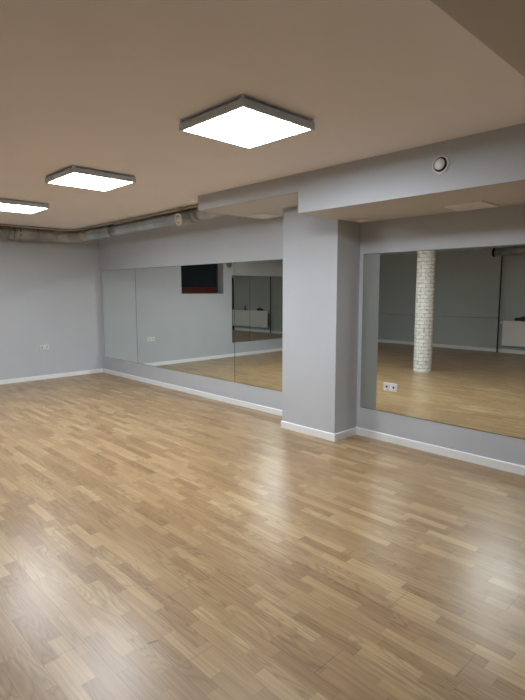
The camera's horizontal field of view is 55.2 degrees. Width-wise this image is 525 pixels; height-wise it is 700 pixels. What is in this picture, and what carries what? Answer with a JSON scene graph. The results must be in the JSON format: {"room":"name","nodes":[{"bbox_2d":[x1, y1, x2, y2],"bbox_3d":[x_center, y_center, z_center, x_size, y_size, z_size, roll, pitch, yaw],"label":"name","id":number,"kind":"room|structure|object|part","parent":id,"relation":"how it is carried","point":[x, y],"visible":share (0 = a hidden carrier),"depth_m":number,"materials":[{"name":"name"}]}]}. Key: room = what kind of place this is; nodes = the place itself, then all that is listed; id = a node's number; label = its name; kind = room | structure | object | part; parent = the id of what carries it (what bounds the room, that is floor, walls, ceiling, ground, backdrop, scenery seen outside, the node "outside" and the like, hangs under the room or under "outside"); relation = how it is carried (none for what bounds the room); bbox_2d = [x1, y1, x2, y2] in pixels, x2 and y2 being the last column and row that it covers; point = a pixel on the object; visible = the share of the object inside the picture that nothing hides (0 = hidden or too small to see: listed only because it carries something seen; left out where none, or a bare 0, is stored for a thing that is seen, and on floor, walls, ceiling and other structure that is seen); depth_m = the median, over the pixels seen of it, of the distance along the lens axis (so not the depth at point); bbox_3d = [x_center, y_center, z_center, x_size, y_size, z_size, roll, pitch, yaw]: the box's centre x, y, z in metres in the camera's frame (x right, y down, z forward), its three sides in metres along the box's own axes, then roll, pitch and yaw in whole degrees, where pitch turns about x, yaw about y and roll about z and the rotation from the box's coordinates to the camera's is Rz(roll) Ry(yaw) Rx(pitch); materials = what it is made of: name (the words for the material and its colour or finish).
{"room":"dance studio","nodes":[
{"label":"dance studio","id":0,"kind":"room"},
{"bbox_2d":[0,239,102,379],"bbox_3d":[-6.355,-0.519,6.623,8.800,2.600,0.350,-7,9,-44],"label":"wall","id":1,"kind":"structure","parent":0,"point":[50,292],"depth_m":8.87,"materials":[{"name":"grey paint"}]},
{"bbox_2d":[40,345,48,349],"bbox_3d":[-3.844,-0.049,8.866,0.162,0.082,0.014,-7,9,-44],"label":"double socket","id":2,"kind":"object","parent":1,"relation":"attached to","point":[42,347],"visible":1,"depth_m":8.86,"materials":[{"name":"white plastic"}]},
{"bbox_2d":[0,368,102,384],"bbox_3d":[-6.192,0.747,6.676,8.700,0.072,0.012,-7,9,-44],"label":"baseboard","id":3,"kind":"structure","parent":1,"relation":"attached to","point":[24,379],"depth_m":8.97,"materials":[{"name":"white paint"}]},
{"bbox_2d":[0,372,524,699],"bbox_3d":[-1.679,1.374,2.048,8.900,0.100,13.200,-7,9,-44],"label":"floor","id":4,"kind":"structure","parent":0,"point":[157,542],"depth_m":2.98,"materials":[{"name":"brown wood"}]},
{"bbox_2d":[0,0,524,228],"bbox_3d":[-1.682,-1.307,1.732,8.900,0.100,13.200,-7,9,-44],"label":"ceiling","id":5,"kind":"structure","parent":0,"point":[102,85],"depth_m":2.64,"materials":[{"name":"white paint"}]},
{"bbox_2d":[0,198,49,213],"bbox_3d":[-2.986,-1.736,6.062,0.594,0.060,0.594,-7,9,-44],"label":"panel light","id":6,"kind":"object","parent":5,"relation":"attached to","point":[8,205],"visible":1,"depth_m":5.99,"materials":[{"name":"grey plastic"}]},
{"bbox_3d":[-2.986,-1.756,6.060,0.520,0.020,0.520,-7,9,-44],"label":"mounting plate","id":7,"kind":"part","parent":6,"relation":"part of","materials":[{"name":"grey metal"}]},
{"bbox_2d":[0,203,46,212],"bbox_3d":[-2.986,-1.712,6.065,0.557,0.008,0.557,-7,9,-44],"label":"diffuser","id":8,"kind":"object","parent":6,"relation":"attached to","point":[9,207],"depth_m":6.00,"materials":[{"name":"white plastic"}]},
{"bbox_2d":[45,165,135,191],"bbox_3d":[-1.580,-1.566,4.612,0.594,0.060,0.594,-7,9,-44],"label":"panel light","id":9,"kind":"object","parent":5,"relation":"attached to","point":[79,177],"visible":1,"depth_m":4.53,"materials":[{"name":"grey plastic"}]},
{"bbox_2d":[49,173,132,190],"bbox_3d":[-1.580,-1.542,4.615,0.557,0.008,0.557,-7,9,-44],"label":"diffuser","id":10,"kind":"object","parent":9,"relation":"attached to","point":[92,181],"depth_m":4.55,"materials":[{"name":"white plastic"}]},
{"bbox_3d":[-1.580,-1.586,4.610,0.520,0.020,0.520,-7,9,-44],"label":"mounting plate","id":11,"kind":"part","parent":9,"relation":"part of","materials":[{"name":"grey metal"}]},
{"bbox_2d":[0,205,197,230],"bbox_3d":[-4.279,-1.558,4.520,7.254,0.029,4.534,-7,9,-44],"label":"conduit","id":12,"kind":"object","parent":5,"relation":"attached to","point":[194,206],"visible":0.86,"depth_m":7.72,"materials":[{"name":"grey metal"}]},
{"bbox_2d":[7,207,197,230],"bbox_3d":[-4.282,-1.570,4.556,7.301,0.032,4.591,-7,9,-44],"label":"cable","id":13,"kind":"object","parent":5,"relation":"attached to","point":[196,207],"visible":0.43,"depth_m":7.52,"materials":[{"name":"grey plastic"}]},
{"bbox_2d":[0,208,244,242],"bbox_3d":[-4.303,-1.488,4.697,7.452,0.249,4.810,-7,9,-44],"label":"ventilation duct","id":14,"kind":"object","parent":5,"relation":"attached to","point":[189,216],"visible":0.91,"depth_m":7.86,"materials":[{"name":"grey metal"}]},
{"bbox_2d":[179,94,314,148],"bbox_3d":[-0.097,-1.390,3.107,0.594,0.060,0.594,-7,9,-44],"label":"panel light","id":15,"kind":"object","parent":5,"relation":"attached to","point":[243,122],"visible":1,"depth_m":3.04,"materials":[{"name":"grey plastic"}]},
{"bbox_2d":[184,107,309,147],"bbox_3d":[-0.097,-1.366,3.110,0.557,0.008,0.557,-7,9,-44],"label":"diffuser","id":16,"kind":"object","parent":15,"relation":"attached to","point":[245,127],"depth_m":3.05,"materials":[{"name":"white plastic"}]},
{"bbox_2d":[430,0,524,76],"bbox_3d":[0.844,-0.749,-1.530,7.740,0.250,4.736,-7,9,-44],"label":"ceiling beam","id":17,"kind":"structure","parent":5,"relation":"attached to","point":[499,25],"depth_m":1.50,"materials":[{"name":"beige paint"}]},
{"bbox_2d":[98,204,524,465],"bbox_3d":[1.502,-0.329,4.944,0.150,2.600,13.200,-7,9,-44],"label":"wall","id":18,"kind":"structure","parent":0,"point":[226,238],"depth_m":6.02,"materials":[{"name":"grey paint"}]},
{"bbox_2d":[102,269,137,362],"bbox_3d":[-2.582,-0.627,9.051,0.006,1.622,1.219,-7,9,-44],"label":"wall mirror","id":19,"kind":"object","parent":18,"relation":"attached to","point":[118,286],"visible":1,"depth_m":9.01,"materials":[{"name":"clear mirror"}]},
{"bbox_2d":[135,262,234,381],"bbox_3d":[-1.267,-0.469,7.699,0.006,1.622,2.562,-7,9,-44],"label":"wall mirror","id":20,"kind":"object","parent":18,"relation":"attached to","point":[185,314],"visible":1,"depth_m":7.53,"materials":[{"name":"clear mirror"}]},
{"bbox_2d":[103,368,281,415],"bbox_3d":[-1.283,0.605,7.839,0.012,0.072,5.126,-7,9,-44],"label":"baseboard","id":21,"kind":"structure","parent":18,"relation":"attached to","point":[162,384],"depth_m":7.44,"materials":[{"name":"white paint"}]},
{"bbox_2d":[234,259,282,391],"bbox_3d":[0.061,-0.310,6.334,0.006,1.622,1.258,-7,9,-44],"label":"wall mirror","id":22,"kind":"object","parent":18,"relation":"attached to","point":[258,285],"visible":0.64,"depth_m":6.43,"materials":[{"name":"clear mirror"}]},
{"bbox_2d":[356,427,524,475],"bbox_3d":[3.494,1.175,2.929,0.012,0.080,7.102,-7,9,-44],"label":"baseboard","id":23,"kind":"structure","parent":18,"relation":"attached to","point":[464,456],"depth_m":4.73,"materials":[{"name":"white paint"}]},
{"bbox_2d":[360,244,524,439],"bbox_3d":[2.291,-0.042,4.042,0.006,1.622,3.565,-7,9,-44],"label":"wall mirror","id":24,"kind":"object","parent":18,"relation":"attached to","point":[446,327],"visible":1,"depth_m":4.63,"materials":[{"name":"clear mirror"}]},
{"bbox_2d":[383,382,397,391],"bbox_3d":[1.299,0.378,5.111,0.014,0.082,0.162,-7,9,-44],"label":"double socket","id":25,"kind":"object","parent":24,"relation":"attached to","point":[392,387],"visible":1,"depth_m":5.11,"materials":[{"name":"white plastic"}]},
{"bbox_2d":[282,206,360,433],"bbox_3d":[0.641,-0.392,5.482,0.435,2.600,0.748,-7,9,-44],"label":"wall pillar","id":26,"kind":"structure","parent":0,"point":[321,255],"depth_m":5.28,"materials":[{"name":"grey paint"}]},
{"bbox_2d":[281,420,334,441],"bbox_3d":[0.481,0.878,5.475,0.012,0.080,0.772,-7,9,-44],"label":"baseboard","id":27,"kind":"structure","parent":26,"relation":"attached to","point":[287,425],"depth_m":5.45,"materials":[{"name":"white paint"}]},
{"bbox_2d":[335,427,356,440],"bbox_3d":[0.888,0.893,5.341,0.385,0.080,0.012,-7,9,-44],"label":"baseboard","id":28,"kind":"structure","parent":26,"relation":"attached to","point":[350,432],"depth_m":5.33,"materials":[{"name":"white paint"}]},
{"bbox_2d":[198,123,524,222],"bbox_3d":[2.623,-1.219,2.865,0.960,0.349,8.620,-7,9,-44],"label":"ceiling beam","id":29,"kind":"structure","parent":0,"point":[488,166],"depth_m":3.95,"materials":[{"name":"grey paint"}]},
{"bbox_2d":[246,213,281,218],"bbox_3d":[0.015,-1.596,5.995,0.300,0.010,0.300,-7,9,-44],"label":"air vent","id":30,"kind":"object","parent":29,"relation":"in","point":[262,215],"visible":1,"depth_m":5.99,"materials":[{"name":"white paint"}]},
{"bbox_3d":[0.015,-1.597,5.995,0.256,0.005,0.256,-7,9,-44],"label":"panel","id":31,"kind":"part","parent":30,"relation":"part of","materials":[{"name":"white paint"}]},
{"bbox_2d":[356,219,368,221],"bbox_3d":[0.998,-1.288,4.999,0.130,0.010,0.130,-7,9,-44],"label":"light","id":32,"kind":"object","parent":29,"relation":"attached to","point":[358,220],"visible":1,"depth_m":4.97,"materials":[{"name":"white paint"}]},
{"bbox_2d":[432,155,449,173],"bbox_3d":[1.256,-1.316,3.561,0.029,0.132,0.132,-7,9,-44],"label":"air vent","id":33,"kind":"object","parent":29,"relation":"attached to","point":[441,163],"visible":1,"depth_m":3.55,"materials":[{"name":"white plastic"}]},
{"bbox_2d":[442,201,497,210],"bbox_3d":[1.715,-1.189,4.155,0.330,0.010,0.330,-7,9,-44],"label":"air vent","id":34,"kind":"object","parent":29,"relation":"in","point":[476,204],"visible":1,"depth_m":4.14,"materials":[{"name":"white paint"}]},
{"bbox_3d":[1.715,-1.191,4.155,0.286,0.005,0.286,-7,9,-44],"label":"panel","id":35,"kind":"part","parent":34,"relation":"part of","materials":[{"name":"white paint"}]}
]}

